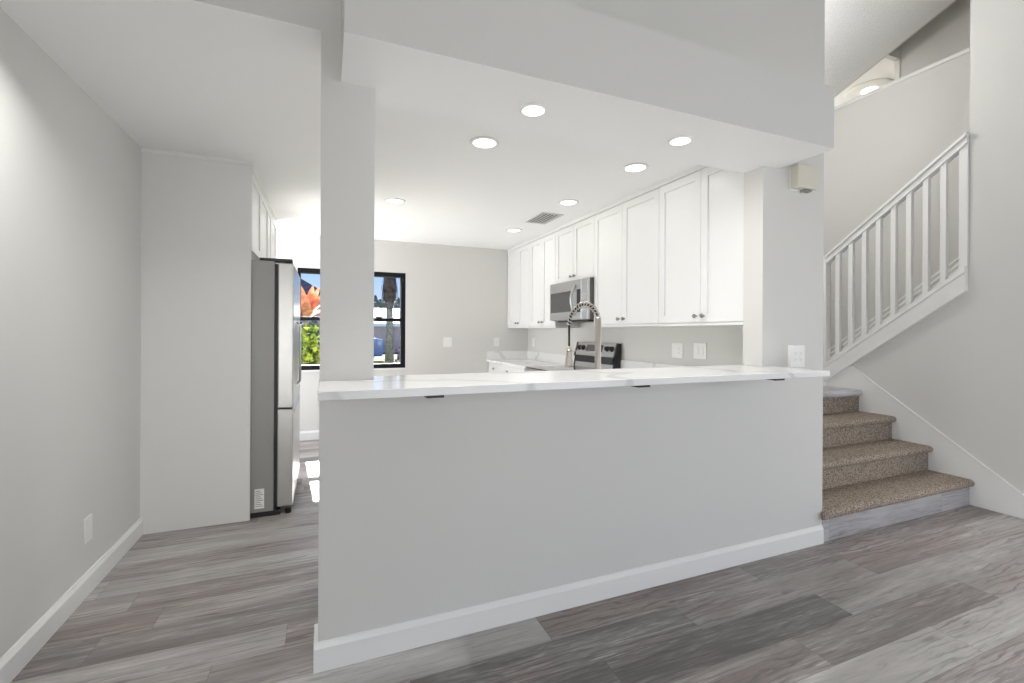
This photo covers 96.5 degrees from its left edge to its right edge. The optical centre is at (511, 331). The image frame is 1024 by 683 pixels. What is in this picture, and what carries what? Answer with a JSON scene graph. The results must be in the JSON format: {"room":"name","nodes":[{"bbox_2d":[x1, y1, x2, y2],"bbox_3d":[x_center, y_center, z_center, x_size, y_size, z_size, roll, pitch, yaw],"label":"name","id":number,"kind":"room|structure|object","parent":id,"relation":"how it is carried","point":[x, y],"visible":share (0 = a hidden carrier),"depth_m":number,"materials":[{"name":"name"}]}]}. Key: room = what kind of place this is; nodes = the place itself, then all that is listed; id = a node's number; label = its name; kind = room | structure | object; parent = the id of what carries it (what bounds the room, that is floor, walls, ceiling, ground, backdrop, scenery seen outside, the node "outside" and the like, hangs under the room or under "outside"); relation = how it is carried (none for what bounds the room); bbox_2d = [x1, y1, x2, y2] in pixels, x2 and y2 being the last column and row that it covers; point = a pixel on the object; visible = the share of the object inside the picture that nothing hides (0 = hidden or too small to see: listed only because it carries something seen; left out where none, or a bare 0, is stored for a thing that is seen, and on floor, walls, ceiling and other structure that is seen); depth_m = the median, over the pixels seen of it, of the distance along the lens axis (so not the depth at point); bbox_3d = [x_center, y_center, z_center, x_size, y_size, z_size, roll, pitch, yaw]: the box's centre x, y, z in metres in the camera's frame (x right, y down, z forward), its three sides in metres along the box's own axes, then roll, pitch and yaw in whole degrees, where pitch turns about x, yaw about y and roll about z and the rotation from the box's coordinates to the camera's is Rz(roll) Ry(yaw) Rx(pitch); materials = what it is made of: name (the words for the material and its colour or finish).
{"room":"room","nodes":[
{"label":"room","id":0,"kind":"room"},
{"bbox_2d":[0,7,141,657],"bbox_3d":[-1.633,-1.830,1.056,0.110,6.204,8.800,0,0,-22],"label":"wall","id":1,"kind":"structure","parent":0,"point":[71,176],"depth_m":1.98,"materials":[{"name":"white paint"}]},
{"bbox_2d":[0,518,142,682],"bbox_3d":[-1.338,1.219,0.463,0.015,0.108,5.167,0,0,-22],"label":"baseboard","id":2,"kind":"structure","parent":1,"relation":"attached to","point":[18,656],"depth_m":1.98,"materials":[{"name":"white paint"}]},
{"bbox_2d":[83,514,91,544],"bbox_3d":[-2.059,0.957,2.217,0.007,0.122,0.076,0,0,-22],"label":"wall plate","id":3,"kind":"object","parent":1,"relation":"attached to","point":[87,533],"visible":1,"depth_m":2.21,"materials":[{"name":"white plastic"}]},
{"bbox_2d":[251,165,268,259],"bbox_3d":[-2.236,-0.854,3.462,0.601,0.585,0.985,0,0,-22],"label":"upper cabinet","id":4,"kind":"object","parent":1,"relation":"attached to","point":[260,203],"visible":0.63,"depth_m":3.49,"materials":[{"name":"white paint"}]},
{"bbox_2d":[268,203,276,257],"bbox_3d":[-2.556,-0.855,4.242,0.601,0.585,0.698,0,0,-22],"label":"upper cabinet","id":5,"kind":"object","parent":1,"relation":"attached to","point":[272,219],"visible":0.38,"depth_m":4.28,"materials":[{"name":"white paint"}]},
{"bbox_2d":[140,152,251,534],"bbox_3d":[-2.045,0.062,2.975,0.599,2.415,0.023,0,0,-22],"label":"wall","id":6,"kind":"structure","parent":0,"point":[196,214],"depth_m":2.96,"materials":[{"name":"white paint"}]},
{"bbox_2d":[141,148,251,165],"bbox_3d":[-2.031,-1.134,2.961,0.602,0.022,0.010,0,0,-22],"label":"trim","id":7,"kind":"structure","parent":6,"relation":"attached to","point":[142,149],"depth_m":2.95,"materials":[{"name":"white paint"}]},
{"bbox_2d":[0,0,696,249],"bbox_3d":[-0.730,-1.181,3.882,3.708,0.085,3.998,0,0,-22],"label":"ceiling","id":8,"kind":"structure","parent":0,"point":[180,76],"depth_m":2.59,"materials":[{"name":"white paint"}]},
{"bbox_2d":[385,198,404,203],"bbox_3d":[-1.015,-1.136,3.962,0.176,0.008,0.176,0,0,-22],"label":"recessed light","id":9,"kind":"object","parent":8,"relation":"in","point":[389,200],"visible":1,"depth_m":3.94,"materials":[{"name":"white plastic"}]},
{"bbox_2d":[387,199,402,202],"bbox_3d":[-1.015,-1.137,3.962,0.136,0.005,0.136,0,0,-22],"label":"diffuser","id":10,"kind":"object","parent":9,"relation":"attached to","point":[388,200],"depth_m":3.94,"materials":[{"name":"white plastic"}]},
{"bbox_2d":[470,136,498,148],"bbox_3d":[-0.164,-1.132,2.735,0.176,0.008,0.176,0,0,-22],"label":"recessed light","id":11,"kind":"object","parent":8,"relation":"in","point":[482,142],"visible":1,"depth_m":2.72,"materials":[{"name":"white plastic"}]},
{"bbox_2d":[473,139,495,147],"bbox_3d":[-0.164,-1.132,2.735,0.136,0.005,0.136,0,0,-22],"label":"diffuser","id":12,"kind":"object","parent":11,"relation":"attached to","point":[478,143],"depth_m":2.74,"materials":[{"name":"white plastic"}]},
{"bbox_2d":[506,228,521,231],"bbox_3d":[0.022,-1.131,5.078,0.176,0.008,0.176,0,0,-22],"label":"recessed light","id":13,"kind":"object","parent":8,"relation":"in","point":[509,229],"visible":1,"depth_m":5.07,"materials":[{"name":"white plastic"}]},
{"bbox_2d":[525,212,562,223],"bbox_3d":[0.316,-1.129,4.547,0.230,0.008,0.410,0,0,-22],"label":"ceiling vent","id":14,"kind":"object","parent":8,"relation":"in","point":[542,218],"visible":1,"depth_m":4.53,"materials":[{"name":"grey metal"}]},
{"bbox_2d":[558,199,578,205],"bbox_3d":[0.492,-1.129,3.980,0.176,0.008,0.176,0,0,-22],"label":"recessed light","id":15,"kind":"object","parent":8,"relation":"in","point":[567,202],"visible":1,"depth_m":3.97,"materials":[{"name":"white plastic"}]},
{"bbox_2d":[561,201,575,204],"bbox_3d":[0.492,-1.129,3.980,0.136,0.005,0.136,0,0,-22],"label":"diffuser","id":16,"kind":"object","parent":15,"relation":"attached to","point":[562,202],"depth_m":3.97,"materials":[{"name":"white plastic"}]},
{"bbox_2d":[622,162,648,171],"bbox_3d":[0.847,-1.127,3.134,0.176,0.008,0.176,0,0,-22],"label":"recessed light","id":17,"kind":"object","parent":8,"relation":"in","point":[632,167],"visible":1,"depth_m":3.12,"materials":[{"name":"white plastic"}]},
{"bbox_2d":[625,165,645,171],"bbox_3d":[0.847,-1.127,3.134,0.136,0.005,0.136,0,0,-22],"label":"diffuser","id":18,"kind":"object","parent":17,"relation":"attached to","point":[628,168],"depth_m":3.14,"materials":[{"name":"white plastic"}]},
{"bbox_2d":[276,232,527,430],"bbox_3d":[-1.432,0.023,5.827,3.894,2.500,0.130,0,0,-22],"label":"wall","id":19,"kind":"structure","parent":0,"point":[460,293],"depth_m":5.96,"materials":[{"name":"white paint"}]},
{"bbox_2d":[300,430,318,440],"bbox_3d":[-1.818,1.217,5.593,3.014,0.108,0.015,0,0,-22],"label":"baseboard","id":20,"kind":"structure","parent":19,"relation":"attached to","point":[313,434],"depth_m":5.36,"materials":[{"name":"white paint"}]},
{"bbox_2d":[298,268,405,371],"bbox_3d":[-1.948,-0.140,5.608,1.245,1.220,0.141,0,0,-22],"label":"window","id":21,"kind":"structure","parent":19,"relation":"in","point":[401,365],"depth_m":5.75,"materials":[{"name":"glass"},{"name":"black painted metal"}]},
{"bbox_2d":[443,337,451,346],"bbox_3d":[-0.846,0.132,5.992,0.115,0.125,0.010,0,0,-22],"label":"light switch","id":22,"kind":"object","parent":19,"relation":"attached to","point":[447,341],"visible":1,"depth_m":5.99,"materials":[{"name":"white plastic"}]},
{"bbox_2d":[494,338,498,345],"bbox_3d":[-0.211,0.137,6.252,0.075,0.120,0.009,0,0,-22],"label":"wall outlet","id":23,"kind":"object","parent":19,"relation":"attached to","point":[496,340],"visible":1,"depth_m":6.25,"materials":[{"name":"white plastic"}]},
{"bbox_2d":[194,0,822,640],"bbox_3d":[0.089,-1.000,2.125,3.894,4.560,0.130,0,0,-22],"label":"wall","id":24,"kind":"structure","parent":0,"point":[428,506],"depth_m":2.02,"materials":[{"name":"white paint"}]},
{"bbox_2d":[313,525,823,673],"bbox_3d":[0.553,1.229,2.312,2.856,0.108,0.145,0,0,-22],"label":"baseboard","id":25,"kind":"structure","parent":24,"relation":"attached to","point":[349,649],"depth_m":2.05,"materials":[{"name":"white paint"}]},
{"bbox_2d":[318,365,829,400],"bbox_3d":[0.422,0.211,2.100,2.415,0.037,0.475,0,0,-22],"label":"countertop","id":26,"kind":"structure","parent":24,"relation":"on","point":[429,385],"depth_m":1.85,"materials":[{"name":"white stone"}]},
{"bbox_2d":[788,345,804,366],"bbox_3d":[1.680,0.142,2.696,0.118,0.128,0.024,0,0,-22],"label":"wall outlet","id":27,"kind":"object","parent":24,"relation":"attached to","point":[796,353],"visible":1,"depth_m":2.68,"materials":[{"name":"white plastic"}]},
{"bbox_2d":[793,351,797,361],"bbox_3d":[1.663,0.142,2.678,0.033,0.066,0.003,0,0,-22],"label":"receptacle","id":28,"kind":"object","parent":27,"relation":"attached to","point":[795,353],"depth_m":2.68,"materials":[{"name":"grey plastic"}]},
{"bbox_2d":[799,351,802,361],"bbox_3d":[1.705,0.143,2.695,0.033,0.066,0.003,0,0,-22],"label":"receptacle","id":29,"kind":"object","parent":27,"relation":"attached to","point":[800,352],"depth_m":2.69,"materials":[{"name":"grey plastic"}]},
{"bbox_2d":[789,163,817,193],"bbox_3d":[1.714,-0.900,2.687,0.170,0.146,0.062,0,0,-22],"label":"door chime","id":30,"kind":"object","parent":24,"relation":"attached to","point":[803,178],"visible":1,"depth_m":2.66,"materials":[{"name":"beige plastic"}]},
{"bbox_2d":[11,439,1023,682],"bbox_3d":[1.447,1.337,2.254,6.800,0.100,8.970,0,0,-22],"label":"floor","id":31,"kind":"structure","parent":0,"point":[937,597],"depth_m":2.02,"materials":[{"name":"grey wood"}]},
{"bbox_2d":[250,257,301,517],"bbox_3d":[-2.078,0.377,3.473,0.859,1.785,0.909,0,0,-22],"label":"refrigerator","id":32,"kind":"object","parent":31,"relation":"on","point":[276,328],"visible":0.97,"depth_m":3.17,"materials":[{"name":"grey metal"}]},
{"bbox_2d":[488,362,523,372],"bbox_3d":[0.207,0.844,5.647,0.613,0.874,1.441,0,0,-22],"label":"base cabinet","id":33,"kind":"object","parent":31,"relation":"on","point":[492,367],"visible":0.14,"depth_m":5.75,"materials":[{"name":"white paint"}]},
{"bbox_2d":[486,351,574,368],"bbox_3d":[0.210,0.335,5.649,0.613,0.143,1.444,0,0,-22],"label":"countertop","id":34,"kind":"structure","parent":33,"relation":"on","point":[519,359],"depth_m":5.95,"materials":[{"name":"white stone"}]},
{"bbox_2d":[524,342,620,370],"bbox_3d":[0.564,0.695,4.598,0.728,1.176,0.760,0,0,-22],"label":"electric range","id":35,"kind":"object","parent":31,"relation":"on","point":[610,353],"visible":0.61,"depth_m":4.60,"materials":[{"name":"grey metal"}]},
{"bbox_2d":[526,365,594,370],"bbox_3d":[0.558,0.372,4.595,0.589,0.011,0.760,0,0,-22],"label":"glass cooktop","id":36,"kind":"object","parent":35,"relation":"in","point":[576,367],"depth_m":4.70,"materials":[{"name":"grey glass"}]},
{"bbox_2d":[822,366,1023,541],"bbox_3d":[2.796,0.802,3.977,2.600,0.984,2.258,0,0,-22],"label":"staircase","id":37,"kind":"structure","parent":31,"relation":"on","point":[884,464],"depth_m":3.41,"materials":[{"name":"brown carpet"}]},
{"bbox_2d":[823,272,968,381],"bbox_3d":[3.824,-0.444,3.666,0.943,1.938,2.092,0,0,-22],"label":"stair stringer","id":38,"kind":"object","parent":37,"relation":"on","point":[959,286],"depth_m":3.80,"materials":[{"name":"white paint"}]},
{"bbox_2d":[823,132,969,385],"bbox_3d":[3.240,-0.492,3.969,0.104,2.028,1.118,0,0,-22],"label":"stair railing","id":39,"kind":"object","parent":38,"relation":"on","point":[961,146],"visible":0.92,"depth_m":3.88,"materials":[{"name":"white paint"}]},
{"bbox_3d":[0.058,0.843,2.513,2.020,0.874,0.596,0,0,-22],"label":"cabinet","id":40,"kind":"object","parent":31,"relation":"on","visible":0},
{"bbox_2d":[621,360,686,368],"bbox_3d":[0.149,0.334,3.119,2.643,0.143,1.651,0,0,-22],"label":"countertop","id":41,"kind":"structure","parent":40,"relation":"on","point":[624,363],"depth_m":4.09,"materials":[{"name":"white stone"}]},
{"bbox_2d":[564,302,600,368],"bbox_3d":[0.393,0.105,2.514,0.105,0.544,0.297,0,0,-44],"label":"spring faucet","id":42,"kind":"object","parent":41,"relation":"on","point":[568,360],"visible":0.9,"depth_m":2.45,"materials":[{"name":"silver metal"}]},
{"bbox_2d":[341,32,832,172],"bbox_3d":[0.480,-0.953,2.115,2.378,0.001,0.445,0,0,-22],"label":"ceiling","id":43,"kind":"structure","parent":0,"point":[401,77],"depth_m":1.97,"materials":[{"name":"white paint"}]},
{"bbox_2d":[519,102,547,117],"bbox_3d":[0.092,-0.951,1.959,0.123,0.008,0.123,0,0,-22],"label":"recessed light","id":44,"kind":"object","parent":43,"relation":"in","point":[533,109],"visible":1,"depth_m":1.95,"materials":[{"name":"white plastic"}]},
{"bbox_2d":[522,106,543,115],"bbox_3d":[0.092,-0.951,1.959,0.095,0.005,0.095,0,0,-22],"label":"diffuser","id":45,"kind":"object","parent":44,"relation":"attached to","point":[526,110],"depth_m":1.96,"materials":[{"name":"white plastic"}]},
{"bbox_2d":[667,135,693,145],"bbox_3d":[0.835,-0.947,2.264,0.123,0.008,0.123,0,0,-22],"label":"recessed light","id":46,"kind":"object","parent":43,"relation":"in","point":[680,140],"visible":1,"depth_m":2.25,"materials":[{"name":"white plastic"}]},
{"bbox_2d":[670,138,690,144],"bbox_3d":[0.835,-0.947,2.264,0.095,0.005,0.095,0,0,-22],"label":"diffuser","id":47,"kind":"object","parent":46,"relation":"attached to","point":[673,141],"depth_m":2.26,"materials":[{"name":"white plastic"}]},
{"bbox_2d":[341,0,833,148],"bbox_3d":[0.505,-1.111,2.055,2.378,0.316,0.315,0,0,-22],"label":"wall header","id":48,"kind":"structure","parent":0,"point":[557,41],"depth_m":1.83,"materials":[{"name":"white paint"}]},
{"bbox_2d":[528,0,824,369],"bbox_3d":[0.892,-0.983,4.615,0.520,4.535,4.130,0,0,-22],"label":"wall","id":49,"kind":"structure","parent":0,"point":[783,250],"depth_m":2.72,"materials":[{"name":"white paint"}]},
{"bbox_2d":[507,240,530,328],"bbox_3d":[0.209,-0.591,6.018,0.341,1.085,0.738,0,0,-22],"label":"upper cabinet","id":50,"kind":"object","parent":49,"relation":"attached to","point":[518,311],"visible":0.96,"depth_m":5.92,"materials":[{"name":"white paint"}]},
{"bbox_2d":[530,228,579,327],"bbox_3d":[0.478,-0.590,5.361,0.341,1.085,0.678,0,0,-22],"label":"upper cabinet","id":51,"kind":"object","parent":49,"relation":"attached to","point":[542,247],"visible":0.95,"depth_m":5.29,"materials":[{"name":"white paint"}]},
{"bbox_2d":[556,212,594,283],"bbox_3d":[0.754,-0.824,4.690,0.341,0.615,0.768,0,0,-22],"label":"upper cabinet","id":52,"kind":"object","parent":49,"relation":"attached to","point":[574,239],"visible":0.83,"depth_m":4.59,"materials":[{"name":"white paint"}]},
{"bbox_2d":[550,277,593,321],"bbox_3d":[0.707,-0.309,4.672,0.434,0.409,0.760,0,0,-22],"label":"microwave","id":53,"kind":"object","parent":52,"relation":"attached to","point":[564,296],"visible":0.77,"depth_m":4.51,"materials":[{"name":"grey metal"}]},
{"bbox_2d":[594,183,689,326],"bbox_3d":[1.069,-0.587,3.917,0.341,1.085,0.898,0,0,-22],"label":"upper cabinet","id":54,"kind":"object","parent":49,"relation":"attached to","point":[626,230],"visible":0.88,"depth_m":3.81,"materials":[{"name":"white paint"}]},
{"bbox_2d":[672,343,682,357],"bbox_3d":[1.338,0.149,3.695,0.009,0.120,0.125,0,0,-22],"label":"wall outlet","id":55,"kind":"object","parent":49,"relation":"attached to","point":[677,348],"visible":1,"depth_m":3.69,"materials":[{"name":"white plastic"}]},
{"bbox_2d":[694,343,706,358],"bbox_3d":[1.429,0.144,3.473,0.010,0.120,0.125,0,0,-22],"label":"light switch","id":56,"kind":"object","parent":49,"relation":"attached to","point":[700,349],"visible":1,"depth_m":3.46,"materials":[{"name":"white plastic"}]},
{"bbox_2d":[659,165,743,325],"bbox_3d":[1.385,-0.586,3.146,0.341,1.085,0.766,0,0,-22],"label":"upper cabinet","id":57,"kind":"object","parent":49,"relation":"attached to","point":[701,208],"visible":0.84,"depth_m":3.06,"materials":[{"name":"white paint"}]},
{"bbox_2d":[834,58,894,106],"bbox_3d":[4.619,-3.077,6.063,2.085,0.060,1.468,0,0,-22],"label":"ceiling","id":58,"kind":"structure","parent":0,"point":[885,68],"depth_m":5.42,"materials":[{"name":"white paint"}]},
{"bbox_2d":[845,78,893,98],"bbox_3d":[4.481,-3.016,5.719,0.500,0.062,0.500,0,0,-22],"label":"hall ceiling light","id":59,"kind":"object","parent":58,"relation":"attached to","point":[862,88],"visible":0.5,"depth_m":5.64,"materials":[{"name":"white plastic"}]},
{"bbox_2d":[861,87,877,94],"bbox_3d":[4.481,-3.006,5.719,0.170,0.042,0.170,0,0,-22],"label":"diffuser","id":60,"kind":"object","parent":59,"relation":"attached to","point":[867,89],"depth_m":5.68,"materials":[{"name":"white plastic"}]},
{"bbox_2d":[824,0,953,95],"bbox_3d":[1.814,-3.830,1.194,6.574,2.441,6.650,0,0,-22],"label":"ceiling","id":61,"kind":"structure","parent":0,"point":[858,33],"depth_m":4.44,"materials":[{"name":"white paint"}]},
{"bbox_2d":[885,45,900,60],"bbox_3d":[4.191,-3.624,5.068,0.535,1.150,0.047,0,0,-22],"label":"wall","id":62,"kind":"structure","parent":0,"point":[895,55],"depth_m":5.09,"materials":[{"name":"white paint"}]},
{"bbox_2d":[895,59,900,79],"bbox_3d":[4.379,-2.223,5.148,0.135,1.650,0.047,0,0,-22],"label":"trim","id":63,"kind":"structure","parent":62,"relation":"attached to","point":[898,62],"depth_m":5.11,"materials":[{"name":"white paint"}]},
{"bbox_2d":[824,0,969,355],"bbox_3d":[4.288,-1.448,3.941,0.110,5.500,3.450,0,0,-22],"label":"wall","id":64,"kind":"structure","parent":0,"point":[883,139],"depth_m":4.70,"materials":[{"name":"white paint"}]},
{"bbox_2d":[834,47,969,109],"bbox_3d":[4.275,-2.558,3.988,0.134,0.035,3.350,0,0,-22],"label":"trim","id":65,"kind":"structure","parent":64,"relation":"on","point":[967,50],"depth_m":4.59,"materials":[{"name":"white paint"}]},
{"bbox_2d":[901,0,969,76],"bbox_3d":[4.906,-2.795,3.886,0.100,2.800,2.685,0,0,-22],"label":"wall","id":66,"kind":"structure","parent":0,"point":[947,34],"depth_m":4.79,"materials":[{"name":"white paint"}]},
{"bbox_2d":[853,0,1023,493],"bbox_3d":[4.248,-1.801,1.681,0.120,6.204,5.498,0,0,-22],"label":"wall","id":67,"kind":"structure","parent":0,"point":[960,368],"depth_m":3.36,"materials":[{"name":"white paint"}]},
{"label":"outside","id":68,"kind":"structure","parent":0,"visible":0},
{"bbox_2d":[374,352,398,362],"bbox_3d":[-0.586,1.577,40.989,90.000,0.100,63.700,0,0,-22],"label":"ground","id":69,"kind":"structure","parent":68,"point":[375,360],"depth_m":23.95,"materials":[{"name":"green plant"}]},
{"bbox_2d":[301,316,319,364],"bbox_3d":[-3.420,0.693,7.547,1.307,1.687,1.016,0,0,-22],"label":"shrub","id":70,"kind":"object","parent":69,"relation":"on","point":[309,349],"visible":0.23,"depth_m":7.44,"materials":[{"name":"green plant"}]},
{"bbox_2d":[301,286,319,337],"bbox_3d":[-4.159,0.305,9.154,1.455,2.428,1.270,0,0,10],"label":"plant","id":71,"kind":"object","parent":69,"relation":"on","point":[309,302],"visible":0.37,"depth_m":8.96,"materials":[{"name":"orange plant"}]},
{"bbox_2d":[301,279,319,328],"bbox_3d":[-17.572,-1.779,31.648,9.650,6.460,9.100,0,0,-22],"label":"house","id":72,"kind":"structure","parent":69,"relation":"on","point":[306,286],"depth_m":28.82,"materials":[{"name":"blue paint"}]},
{"bbox_2d":[303,330,383,355],"bbox_3d":[-8.496,0.667,22.457,4.096,1.620,1.660,0,0,-22],"label":"car","id":73,"kind":"object","parent":69,"relation":"on","point":[378,343],"visible":0.09,"depth_m":22.39,"materials":[{"name":"blue paint"}]},
{"bbox_2d":[374,295,385,307],"bbox_3d":[-15.798,-1.403,53.012,5.062,5.725,5.574,0,0,19],"label":"tree","id":74,"kind":"object","parent":69,"relation":"on","point":[377,304],"visible":0.1,"depth_m":52.11,"materials":[{"name":"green plant"}]},
{"bbox_2d":[374,308,399,352],"bbox_3d":[-7.598,-0.228,39.005,13.300,3.460,11.050,0,0,-22],"label":"house","id":75,"kind":"structure","parent":69,"relation":"on","point":[379,326],"depth_m":33.24,"materials":[{"name":"grey paint"}]},
{"bbox_2d":[381,278,397,362],"bbox_3d":[-5.283,-1.184,19.397,3.748,5.397,3.935,0,0,-22],"label":"palm tree","id":76,"kind":"object","parent":69,"relation":"on","point":[389,290],"visible":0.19,"depth_m":19.32,"materials":[{"name":"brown plant"}]},
{"bbox_2d":[394,297,399,308],"bbox_3d":[-12.825,-1.512,56.615,5.359,5.975,5.705,0,0,-22],"label":"tree","id":77,"kind":"object","parent":69,"relation":"on","point":[398,298],"visible":0.02,"depth_m":55.09,"materials":[{"name":"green plant"}]},
{"bbox_2d":[394,347,399,362],"bbox_3d":[-3.067,1.035,12.784,0.604,1.404,0.679,0,0,-22],"label":"shrub","id":78,"kind":"object","parent":69,"relation":"on","point":[397,357],"visible":0.03,"depth_m":12.79,"materials":[{"name":"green plant"}]},
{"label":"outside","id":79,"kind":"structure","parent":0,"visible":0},
{"bbox_2d":[374,354,396,358],"bbox_3d":[3.148,1.544,31.874,90.000,0.025,5.000,0,0,-22],"label":"street","id":80,"kind":"structure","parent":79,"point":[395,355],"depth_m":26.48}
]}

